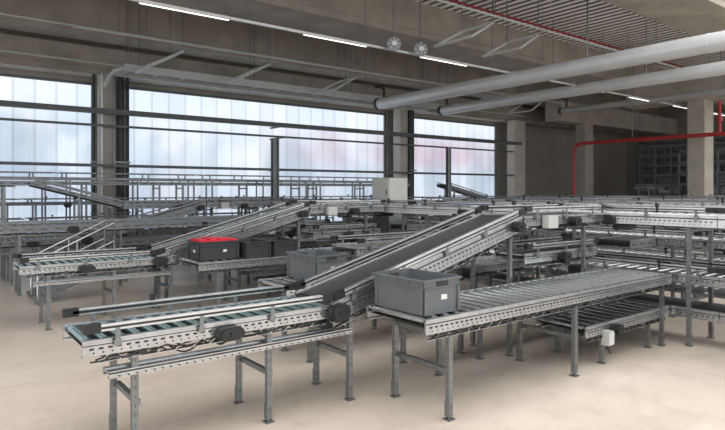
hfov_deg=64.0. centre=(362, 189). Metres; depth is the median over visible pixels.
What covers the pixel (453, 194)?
conveyor
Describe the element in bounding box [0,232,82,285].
conveyor
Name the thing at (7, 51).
conduit
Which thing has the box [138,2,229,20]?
strip light
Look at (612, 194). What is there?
conveyor
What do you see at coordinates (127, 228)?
wire tray
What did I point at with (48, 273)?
wire tray
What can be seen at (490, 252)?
conveyor
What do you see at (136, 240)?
conveyor
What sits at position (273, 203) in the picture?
conveyor
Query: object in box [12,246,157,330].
conveyor
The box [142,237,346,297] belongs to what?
conveyor
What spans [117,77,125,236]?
downpipe
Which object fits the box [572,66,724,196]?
pipe
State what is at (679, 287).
conveyor
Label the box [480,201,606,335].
conveyor
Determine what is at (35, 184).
conveyor
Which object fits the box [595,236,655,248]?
conveyor
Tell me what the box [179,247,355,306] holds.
conveyor
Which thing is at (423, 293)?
tote
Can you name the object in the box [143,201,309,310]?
conveyor
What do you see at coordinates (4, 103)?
wall rail
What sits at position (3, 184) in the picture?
conveyor
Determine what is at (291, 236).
conveyor
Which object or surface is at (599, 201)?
conveyor
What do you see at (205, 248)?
tote
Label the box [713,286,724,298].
conveyor
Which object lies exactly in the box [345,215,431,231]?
conveyor
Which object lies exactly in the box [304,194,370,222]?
conveyor
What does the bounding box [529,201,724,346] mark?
conveyor
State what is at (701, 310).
conveyor
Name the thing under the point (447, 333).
wire tray
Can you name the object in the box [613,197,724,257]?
conveyor
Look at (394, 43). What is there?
grille
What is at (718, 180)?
storage rack
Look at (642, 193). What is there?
shelf
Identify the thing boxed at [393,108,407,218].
concrete column
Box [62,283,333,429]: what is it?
conveyor
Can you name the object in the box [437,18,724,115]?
pipe
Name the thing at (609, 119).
concrete beam
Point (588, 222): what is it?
wire tray
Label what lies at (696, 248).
conveyor
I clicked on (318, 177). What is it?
conveyor
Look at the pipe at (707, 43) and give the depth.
14.56 m
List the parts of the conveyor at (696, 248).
panel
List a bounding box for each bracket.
[135,12,183,72]
[224,28,270,83]
[314,42,356,94]
[434,0,493,47]
[482,0,538,57]
[507,82,542,113]
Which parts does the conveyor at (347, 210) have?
guide rail, gear motor, panel, guide rail, leg, leg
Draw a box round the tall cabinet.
[372,178,406,236]
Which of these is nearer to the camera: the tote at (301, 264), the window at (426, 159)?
the tote at (301, 264)
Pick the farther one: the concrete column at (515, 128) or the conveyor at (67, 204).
the concrete column at (515, 128)
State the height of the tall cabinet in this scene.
2.000 m
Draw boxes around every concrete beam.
[0,0,657,115]
[0,33,635,136]
[149,0,724,112]
[545,100,676,135]
[601,0,724,35]
[625,75,724,109]
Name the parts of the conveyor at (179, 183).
leg, leg, guide rail, leg, panel, guide rail, leg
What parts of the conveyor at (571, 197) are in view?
guide rail, panel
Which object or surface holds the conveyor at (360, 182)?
on the floor
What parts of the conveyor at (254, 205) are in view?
panel, guide rail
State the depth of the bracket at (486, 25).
14.12 m
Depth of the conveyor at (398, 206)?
10.51 m
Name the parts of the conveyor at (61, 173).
leg, leg, guide rail, panel, guide rail, leg, panel, leg, leg, leg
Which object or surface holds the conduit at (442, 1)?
hanging from the ceiling
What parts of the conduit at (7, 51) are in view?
hanger rod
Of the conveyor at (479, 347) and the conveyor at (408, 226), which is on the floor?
the conveyor at (479, 347)
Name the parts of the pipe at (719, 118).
hanger rod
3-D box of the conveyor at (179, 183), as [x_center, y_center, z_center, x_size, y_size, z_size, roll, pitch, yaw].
[-3.381,0.738,16.203,4.120,2.025,0.600,0,0,-38]
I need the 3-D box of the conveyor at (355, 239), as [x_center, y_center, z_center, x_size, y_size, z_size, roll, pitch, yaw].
[0.383,0.996,11.175,0.684,0.373,2.390,0,0,-38]
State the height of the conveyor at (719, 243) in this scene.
1.240 m
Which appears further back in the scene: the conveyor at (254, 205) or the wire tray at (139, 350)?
the conveyor at (254, 205)
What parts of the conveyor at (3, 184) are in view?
leg, leg, guide rail, panel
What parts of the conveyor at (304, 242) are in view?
leg, leg, panel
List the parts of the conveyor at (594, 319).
leg, panel, leg, panel, leg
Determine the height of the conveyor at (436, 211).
1.595 m
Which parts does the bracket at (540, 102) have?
frame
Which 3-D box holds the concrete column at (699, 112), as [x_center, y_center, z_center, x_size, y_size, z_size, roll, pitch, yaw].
[13.106,-0.850,22.506,0.880,5.200,0.730,0,0,-38]
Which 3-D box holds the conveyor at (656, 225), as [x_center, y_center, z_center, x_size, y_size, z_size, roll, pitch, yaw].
[6.050,1.255,15.071,0.615,0.990,3.600,0,0,-38]
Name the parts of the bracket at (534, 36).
hanger rod, frame, hanger rod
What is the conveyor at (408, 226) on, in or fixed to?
attached to the conveyor at (528, 232)
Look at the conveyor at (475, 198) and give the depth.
13.10 m
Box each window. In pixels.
[0,73,91,233]
[0,86,513,231]
[414,117,496,219]
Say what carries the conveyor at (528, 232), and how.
on the floor
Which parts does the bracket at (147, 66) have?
frame, hanger rod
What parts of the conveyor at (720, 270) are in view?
panel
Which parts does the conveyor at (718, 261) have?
panel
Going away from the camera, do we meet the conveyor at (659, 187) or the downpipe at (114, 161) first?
the downpipe at (114, 161)
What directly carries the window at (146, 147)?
in the wall at (548, 151)
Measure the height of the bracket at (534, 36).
2.128 m
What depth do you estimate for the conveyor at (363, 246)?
7.53 m
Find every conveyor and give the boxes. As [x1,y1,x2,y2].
[0,171,56,249]
[0,177,170,254]
[0,178,30,280]
[0,214,289,295]
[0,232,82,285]
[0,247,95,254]
[6,198,20,262]
[6,218,25,224]
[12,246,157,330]
[20,196,184,257]
[25,213,195,256]
[27,177,122,254]
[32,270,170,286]
[55,172,202,247]
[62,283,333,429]
[78,199,206,275]
[101,232,287,281]
[118,198,256,269]
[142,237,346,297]
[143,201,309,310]
[165,179,307,234]
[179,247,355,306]
[185,195,306,237]
[193,212,319,218]
[197,175,312,222]
[198,196,270,214]
[201,271,210,281]
[202,218,329,285]
[232,196,299,238]
[241,260,369,296]
[258,255,527,362]
[276,197,353,223]
[288,228,336,237]
[291,198,385,262]
[293,206,526,401]
[300,221,381,240]
[304,181,410,227]
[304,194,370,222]
[306,176,379,227]
[318,212,371,223]
[330,227,476,329]
[333,198,439,235]
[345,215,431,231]
[351,232,408,242]
[361,195,473,219]
[366,267,671,421]
[390,222,432,230]
[412,199,555,282]
[421,217,535,276]
[426,198,465,221]
[437,182,485,196]
[442,194,553,201]
[453,304,580,359]
[459,196,625,230]
[462,272,539,284]
[479,244,528,264]
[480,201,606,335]
[492,237,544,277]
[494,236,598,267]
[516,265,541,271]
[521,194,628,231]
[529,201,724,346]
[533,224,718,316]
[534,252,724,287]
[535,267,714,294]
[535,299,668,364]
[542,195,693,251]
[561,196,631,231]
[576,194,645,199]
[576,243,723,298]
[592,292,724,322]
[594,200,647,258]
[595,225,666,251]
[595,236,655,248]
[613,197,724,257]
[631,194,724,234]
[634,184,681,195]
[637,245,724,254]
[690,196,724,256]
[706,230,724,248]
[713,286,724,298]
[714,255,724,268]
[716,208,724,227]
[718,268,724,288]
[719,313,724,323]
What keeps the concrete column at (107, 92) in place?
on the floor
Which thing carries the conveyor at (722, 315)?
attached to the conveyor at (721, 219)
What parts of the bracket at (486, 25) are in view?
frame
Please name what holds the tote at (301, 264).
on the conveyor at (487, 263)
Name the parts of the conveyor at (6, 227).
leg, leg, leg, panel, panel, guide rail, guide rail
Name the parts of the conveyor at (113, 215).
guide rail, panel, guide rail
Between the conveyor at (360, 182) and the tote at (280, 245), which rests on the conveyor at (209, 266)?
the tote at (280, 245)
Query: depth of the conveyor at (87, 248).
10.94 m
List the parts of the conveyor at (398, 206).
panel, gear motor, guide rail, guide rail, leg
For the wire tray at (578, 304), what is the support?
on the conveyor at (479, 347)
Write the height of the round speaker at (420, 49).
2.440 m
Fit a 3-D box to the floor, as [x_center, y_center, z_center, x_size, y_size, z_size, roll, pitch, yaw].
[7.024,1.850,12.156,54.000,0.200,30.600,0,0,-38]
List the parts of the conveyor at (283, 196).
panel, guide rail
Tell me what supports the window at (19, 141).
in the wall at (548, 151)
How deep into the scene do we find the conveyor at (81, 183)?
13.88 m
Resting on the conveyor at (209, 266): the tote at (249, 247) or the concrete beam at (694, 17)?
the tote at (249, 247)
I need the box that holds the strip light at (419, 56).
[419,56,467,65]
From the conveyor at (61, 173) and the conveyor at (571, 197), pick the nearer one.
the conveyor at (571, 197)
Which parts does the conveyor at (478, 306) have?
leg, leg, panel, leg, panel, leg, leg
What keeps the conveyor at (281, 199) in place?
on the floor
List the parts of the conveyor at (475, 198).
panel, guide rail, guide rail, panel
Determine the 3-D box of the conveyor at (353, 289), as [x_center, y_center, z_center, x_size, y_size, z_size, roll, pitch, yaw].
[0.556,0.968,5.638,2.571,1.564,0.732,0,0,-38]
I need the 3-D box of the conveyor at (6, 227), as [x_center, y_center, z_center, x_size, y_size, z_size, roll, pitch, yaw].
[-3.804,1.117,11.267,5.800,1.265,0.592,0,0,-38]
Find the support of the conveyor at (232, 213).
on the floor
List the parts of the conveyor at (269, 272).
panel, panel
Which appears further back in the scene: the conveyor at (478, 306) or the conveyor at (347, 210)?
the conveyor at (347, 210)
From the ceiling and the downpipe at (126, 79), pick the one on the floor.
the downpipe at (126, 79)
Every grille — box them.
[388,37,400,50]
[416,42,425,55]
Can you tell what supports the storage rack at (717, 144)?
on the floor
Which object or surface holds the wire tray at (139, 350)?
on the conveyor at (131, 337)
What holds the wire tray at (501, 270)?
on the conveyor at (487, 263)
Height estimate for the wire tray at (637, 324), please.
0.049 m
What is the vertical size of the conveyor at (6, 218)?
1.140 m
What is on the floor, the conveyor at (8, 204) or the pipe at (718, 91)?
the conveyor at (8, 204)
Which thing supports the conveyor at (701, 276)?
attached to the conveyor at (620, 220)
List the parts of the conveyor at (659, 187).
panel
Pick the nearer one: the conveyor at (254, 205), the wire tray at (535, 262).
the wire tray at (535, 262)
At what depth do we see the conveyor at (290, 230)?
11.40 m
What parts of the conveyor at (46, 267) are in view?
leg, leg, panel, guide rail, panel, guide rail, leg, leg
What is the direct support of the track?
hanging from the ceiling
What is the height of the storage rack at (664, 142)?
4.600 m
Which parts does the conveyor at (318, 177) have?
leg, panel, guide rail, guide rail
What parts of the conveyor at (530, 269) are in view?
panel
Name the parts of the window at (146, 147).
wall rail, wall rail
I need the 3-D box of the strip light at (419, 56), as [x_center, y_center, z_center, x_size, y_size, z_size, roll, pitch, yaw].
[2.072,-3.257,14.706,1.700,0.025,0.036,0,0,-38]
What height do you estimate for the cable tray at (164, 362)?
0.046 m
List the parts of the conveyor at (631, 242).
panel, panel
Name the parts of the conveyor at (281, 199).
guide rail, panel, guide rail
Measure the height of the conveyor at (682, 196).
1.610 m
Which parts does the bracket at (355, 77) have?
frame, hanger rod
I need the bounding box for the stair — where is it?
[26,220,114,303]
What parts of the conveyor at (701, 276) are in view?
guide rail, guide rail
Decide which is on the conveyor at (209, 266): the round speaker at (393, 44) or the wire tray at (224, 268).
the wire tray at (224, 268)
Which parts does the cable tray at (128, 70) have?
hanger rod, hanger rod, hanger rod, rail, rail, hanger rod, hanger rod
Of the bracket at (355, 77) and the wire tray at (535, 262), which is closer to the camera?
the wire tray at (535, 262)
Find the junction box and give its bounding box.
[601,330,613,353]
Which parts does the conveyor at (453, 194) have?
guide rail, panel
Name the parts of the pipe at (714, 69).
hanger rod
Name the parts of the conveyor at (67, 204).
leg, guide rail, panel, guide rail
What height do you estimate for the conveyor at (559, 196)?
1.610 m
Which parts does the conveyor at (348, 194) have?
guide rail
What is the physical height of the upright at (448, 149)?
2.950 m
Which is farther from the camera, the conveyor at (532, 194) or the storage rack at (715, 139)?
the storage rack at (715, 139)
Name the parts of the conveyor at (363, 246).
leg, panel, leg, panel, guide rail, guide rail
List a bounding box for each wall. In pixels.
[0,28,625,247]
[626,106,724,197]
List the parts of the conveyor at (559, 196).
panel, guide rail, guide rail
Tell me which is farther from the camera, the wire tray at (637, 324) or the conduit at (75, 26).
the conduit at (75, 26)
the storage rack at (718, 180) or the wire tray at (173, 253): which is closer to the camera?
the wire tray at (173, 253)
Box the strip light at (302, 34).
[302,34,366,46]
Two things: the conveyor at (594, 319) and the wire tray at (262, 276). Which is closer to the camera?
the conveyor at (594, 319)
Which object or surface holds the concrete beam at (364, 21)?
attached to the ceiling
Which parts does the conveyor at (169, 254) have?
gear motor, leg, leg, panel, guide rail, leg, panel, guide rail, leg, leg, leg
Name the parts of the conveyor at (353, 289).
leg, gear motor, leg, panel, guide rail, leg, panel, guide rail, leg, leg, leg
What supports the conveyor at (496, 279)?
attached to the conveyor at (436, 211)
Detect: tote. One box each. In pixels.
[187,236,240,260]
[238,238,271,257]
[255,237,298,255]
[286,249,348,281]
[372,268,461,316]
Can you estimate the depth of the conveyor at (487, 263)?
7.36 m
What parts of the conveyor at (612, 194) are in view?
guide rail, guide rail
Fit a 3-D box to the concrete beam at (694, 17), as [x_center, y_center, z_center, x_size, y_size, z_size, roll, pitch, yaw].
[5.780,-5.200,12.944,51.000,1.300,1.630,0,0,-38]
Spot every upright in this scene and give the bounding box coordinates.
[271,138,278,210]
[446,147,450,199]
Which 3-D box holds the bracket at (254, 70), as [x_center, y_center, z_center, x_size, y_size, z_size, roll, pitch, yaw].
[-3.389,-4.511,17.177,0.955,2.678,1.258,0,0,-38]
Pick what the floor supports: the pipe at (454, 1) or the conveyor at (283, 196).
the conveyor at (283, 196)
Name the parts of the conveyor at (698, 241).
leg, panel, guide rail, panel, guide rail, leg, leg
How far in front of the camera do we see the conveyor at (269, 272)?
9.28 m
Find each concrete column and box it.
[97,74,112,246]
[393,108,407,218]
[507,120,524,197]
[576,124,592,223]
[687,99,712,235]
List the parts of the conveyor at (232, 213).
guide rail, guide rail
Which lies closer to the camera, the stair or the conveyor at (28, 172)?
the stair
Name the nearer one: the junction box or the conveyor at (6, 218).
the junction box
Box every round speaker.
[387,0,400,50]
[414,0,426,56]
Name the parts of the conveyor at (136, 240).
panel, panel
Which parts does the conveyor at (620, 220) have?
leg, leg, gear motor, panel, guide rail, guide rail, panel, leg, leg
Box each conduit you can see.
[0,5,556,101]
[0,43,524,116]
[74,0,564,103]
[435,0,679,67]
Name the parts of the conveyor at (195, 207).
guide rail, panel, guide rail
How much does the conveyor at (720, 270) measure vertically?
0.366 m
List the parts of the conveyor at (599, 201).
guide rail, guide rail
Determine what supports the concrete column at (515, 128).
on the floor
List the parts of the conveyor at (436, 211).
leg, guide rail, panel, guide rail, leg, leg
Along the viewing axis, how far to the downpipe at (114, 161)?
18.08 m
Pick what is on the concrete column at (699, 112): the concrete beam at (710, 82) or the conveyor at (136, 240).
the concrete beam at (710, 82)
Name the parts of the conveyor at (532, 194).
guide rail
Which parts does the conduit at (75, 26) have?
hanger rod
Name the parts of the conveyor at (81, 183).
leg, guide rail, leg, panel, guide rail, leg, leg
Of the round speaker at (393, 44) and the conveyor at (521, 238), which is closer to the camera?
the conveyor at (521, 238)
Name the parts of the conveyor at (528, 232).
guide rail, panel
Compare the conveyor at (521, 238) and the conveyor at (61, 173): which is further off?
the conveyor at (61, 173)
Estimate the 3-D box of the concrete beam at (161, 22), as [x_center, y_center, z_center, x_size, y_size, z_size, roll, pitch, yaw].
[-1.391,-5.175,22.188,51.000,1.350,1.030,0,0,-38]
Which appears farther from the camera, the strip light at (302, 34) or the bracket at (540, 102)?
the bracket at (540, 102)
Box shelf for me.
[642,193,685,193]
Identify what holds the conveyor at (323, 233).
attached to the conveyor at (347, 210)
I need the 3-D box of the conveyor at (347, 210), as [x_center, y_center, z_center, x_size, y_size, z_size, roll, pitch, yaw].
[-0.395,0.945,10.265,1.630,1.610,0.755,0,0,-38]
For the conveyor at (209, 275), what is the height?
0.501 m
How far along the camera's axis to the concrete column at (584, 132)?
30.35 m
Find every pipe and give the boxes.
[373,0,724,109]
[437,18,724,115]
[447,0,683,67]
[556,51,724,113]
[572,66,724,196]
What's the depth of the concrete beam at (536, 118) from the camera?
19.86 m
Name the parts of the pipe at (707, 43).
hanger rod, hanger rod, hanger rod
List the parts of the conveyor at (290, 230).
leg, panel, guide rail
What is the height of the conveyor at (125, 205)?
1.565 m
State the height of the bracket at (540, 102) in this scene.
2.628 m
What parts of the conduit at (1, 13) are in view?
hanger rod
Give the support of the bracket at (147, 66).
hanging from the ceiling
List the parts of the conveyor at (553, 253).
panel, guide rail, panel, guide rail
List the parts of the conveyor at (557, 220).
guide rail, panel, leg, gear motor, panel, guide rail, leg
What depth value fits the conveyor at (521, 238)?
11.20 m
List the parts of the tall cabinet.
door, stand leg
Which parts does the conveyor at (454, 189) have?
panel, guide rail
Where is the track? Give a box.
[129,0,724,114]
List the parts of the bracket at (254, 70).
frame, hanger rod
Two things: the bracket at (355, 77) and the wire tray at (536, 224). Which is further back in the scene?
the bracket at (355, 77)
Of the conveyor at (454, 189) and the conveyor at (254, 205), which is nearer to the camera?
the conveyor at (254, 205)
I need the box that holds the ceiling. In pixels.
[413,0,724,69]
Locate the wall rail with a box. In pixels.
[0,100,521,144]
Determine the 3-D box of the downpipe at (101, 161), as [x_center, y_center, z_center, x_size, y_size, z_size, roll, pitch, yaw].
[-8.028,-0.925,17.888,0.120,5.350,0.090,0,0,-38]
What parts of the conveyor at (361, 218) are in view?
panel, guide rail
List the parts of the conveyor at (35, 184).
guide rail, panel, leg, panel, guide rail, leg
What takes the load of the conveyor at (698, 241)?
on the floor
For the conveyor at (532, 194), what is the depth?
21.32 m
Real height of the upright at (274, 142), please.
3.150 m
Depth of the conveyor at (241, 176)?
19.03 m
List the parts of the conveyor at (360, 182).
leg, leg, panel, guide rail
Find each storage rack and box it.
[637,139,686,211]
[639,144,686,212]
[678,148,724,229]
[683,137,724,212]
[713,142,724,174]
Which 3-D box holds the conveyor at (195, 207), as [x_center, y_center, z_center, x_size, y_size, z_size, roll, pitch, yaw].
[-4.641,0.978,12.339,2.571,1.544,0.732,0,0,-38]
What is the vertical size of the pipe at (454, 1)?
0.335 m
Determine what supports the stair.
on the floor
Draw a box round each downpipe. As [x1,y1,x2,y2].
[90,74,96,245]
[100,73,104,245]
[112,76,116,217]
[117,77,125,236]
[125,77,130,236]
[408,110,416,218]
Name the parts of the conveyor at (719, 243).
panel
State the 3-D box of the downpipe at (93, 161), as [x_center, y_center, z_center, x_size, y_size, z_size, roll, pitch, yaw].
[-8.377,-0.925,18.060,0.160,5.350,0.130,0,0,-38]
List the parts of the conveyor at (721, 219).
panel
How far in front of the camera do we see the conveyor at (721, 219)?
6.21 m
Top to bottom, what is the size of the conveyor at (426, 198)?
1.560 m
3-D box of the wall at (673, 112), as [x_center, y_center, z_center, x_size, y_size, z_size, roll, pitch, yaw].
[27.159,-2.150,27.395,0.500,7.800,30.000,0,0,-38]
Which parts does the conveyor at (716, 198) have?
panel, guide rail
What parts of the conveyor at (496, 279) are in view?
panel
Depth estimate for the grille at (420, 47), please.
13.89 m
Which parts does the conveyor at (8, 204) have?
leg, panel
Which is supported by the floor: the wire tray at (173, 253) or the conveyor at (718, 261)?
the conveyor at (718, 261)
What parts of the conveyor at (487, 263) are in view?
leg, leg, panel, panel, leg, leg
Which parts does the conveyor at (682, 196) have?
panel, guide rail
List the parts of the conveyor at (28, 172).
guide rail, guide rail, panel, leg, leg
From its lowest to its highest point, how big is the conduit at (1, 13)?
1.730 m
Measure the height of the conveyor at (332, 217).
1.140 m
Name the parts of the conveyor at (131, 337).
leg, leg, panel, guide rail, panel, guide rail, gear motor, leg, leg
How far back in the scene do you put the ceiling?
19.35 m
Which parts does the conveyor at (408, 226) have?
panel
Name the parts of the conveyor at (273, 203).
panel, guide rail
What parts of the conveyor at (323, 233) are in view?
panel, guide rail, panel, guide rail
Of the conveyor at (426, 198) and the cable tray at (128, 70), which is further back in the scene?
the cable tray at (128, 70)
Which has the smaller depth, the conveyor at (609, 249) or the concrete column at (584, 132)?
the conveyor at (609, 249)
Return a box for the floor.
[0,223,724,429]
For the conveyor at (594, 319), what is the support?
on the floor
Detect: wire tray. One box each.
[0,226,207,236]
[30,265,151,277]
[89,320,324,363]
[161,219,305,269]
[207,264,286,273]
[251,274,285,279]
[426,286,667,340]
[453,304,580,331]
[460,268,523,278]
[525,258,593,267]
[526,222,598,230]
[584,319,665,341]
[588,222,718,228]
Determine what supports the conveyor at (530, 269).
attached to the conveyor at (528, 232)
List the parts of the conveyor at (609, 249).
guide rail, panel, guide rail, panel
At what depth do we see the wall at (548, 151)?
31.35 m
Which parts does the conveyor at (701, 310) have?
panel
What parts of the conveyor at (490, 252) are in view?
panel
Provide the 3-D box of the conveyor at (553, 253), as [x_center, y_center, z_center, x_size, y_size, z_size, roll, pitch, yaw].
[2.239,0.737,6.944,1.450,0.354,0.572,0,0,-38]
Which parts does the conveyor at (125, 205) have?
panel, guide rail, guide rail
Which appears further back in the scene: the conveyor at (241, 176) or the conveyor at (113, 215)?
the conveyor at (241, 176)
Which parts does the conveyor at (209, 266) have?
leg, leg, panel, panel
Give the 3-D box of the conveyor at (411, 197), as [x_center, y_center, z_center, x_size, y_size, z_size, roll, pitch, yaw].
[1.389,0.945,16.593,0.715,1.610,4.120,0,0,-38]
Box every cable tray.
[103,1,443,111]
[103,325,352,378]
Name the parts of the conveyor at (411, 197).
guide rail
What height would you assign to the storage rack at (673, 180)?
4.100 m
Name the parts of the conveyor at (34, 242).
leg, leg, guide rail, panel, panel, guide rail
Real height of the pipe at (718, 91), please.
2.490 m
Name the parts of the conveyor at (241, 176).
leg, guide rail, panel, guide rail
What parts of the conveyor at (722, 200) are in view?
panel, guide rail, guide rail, panel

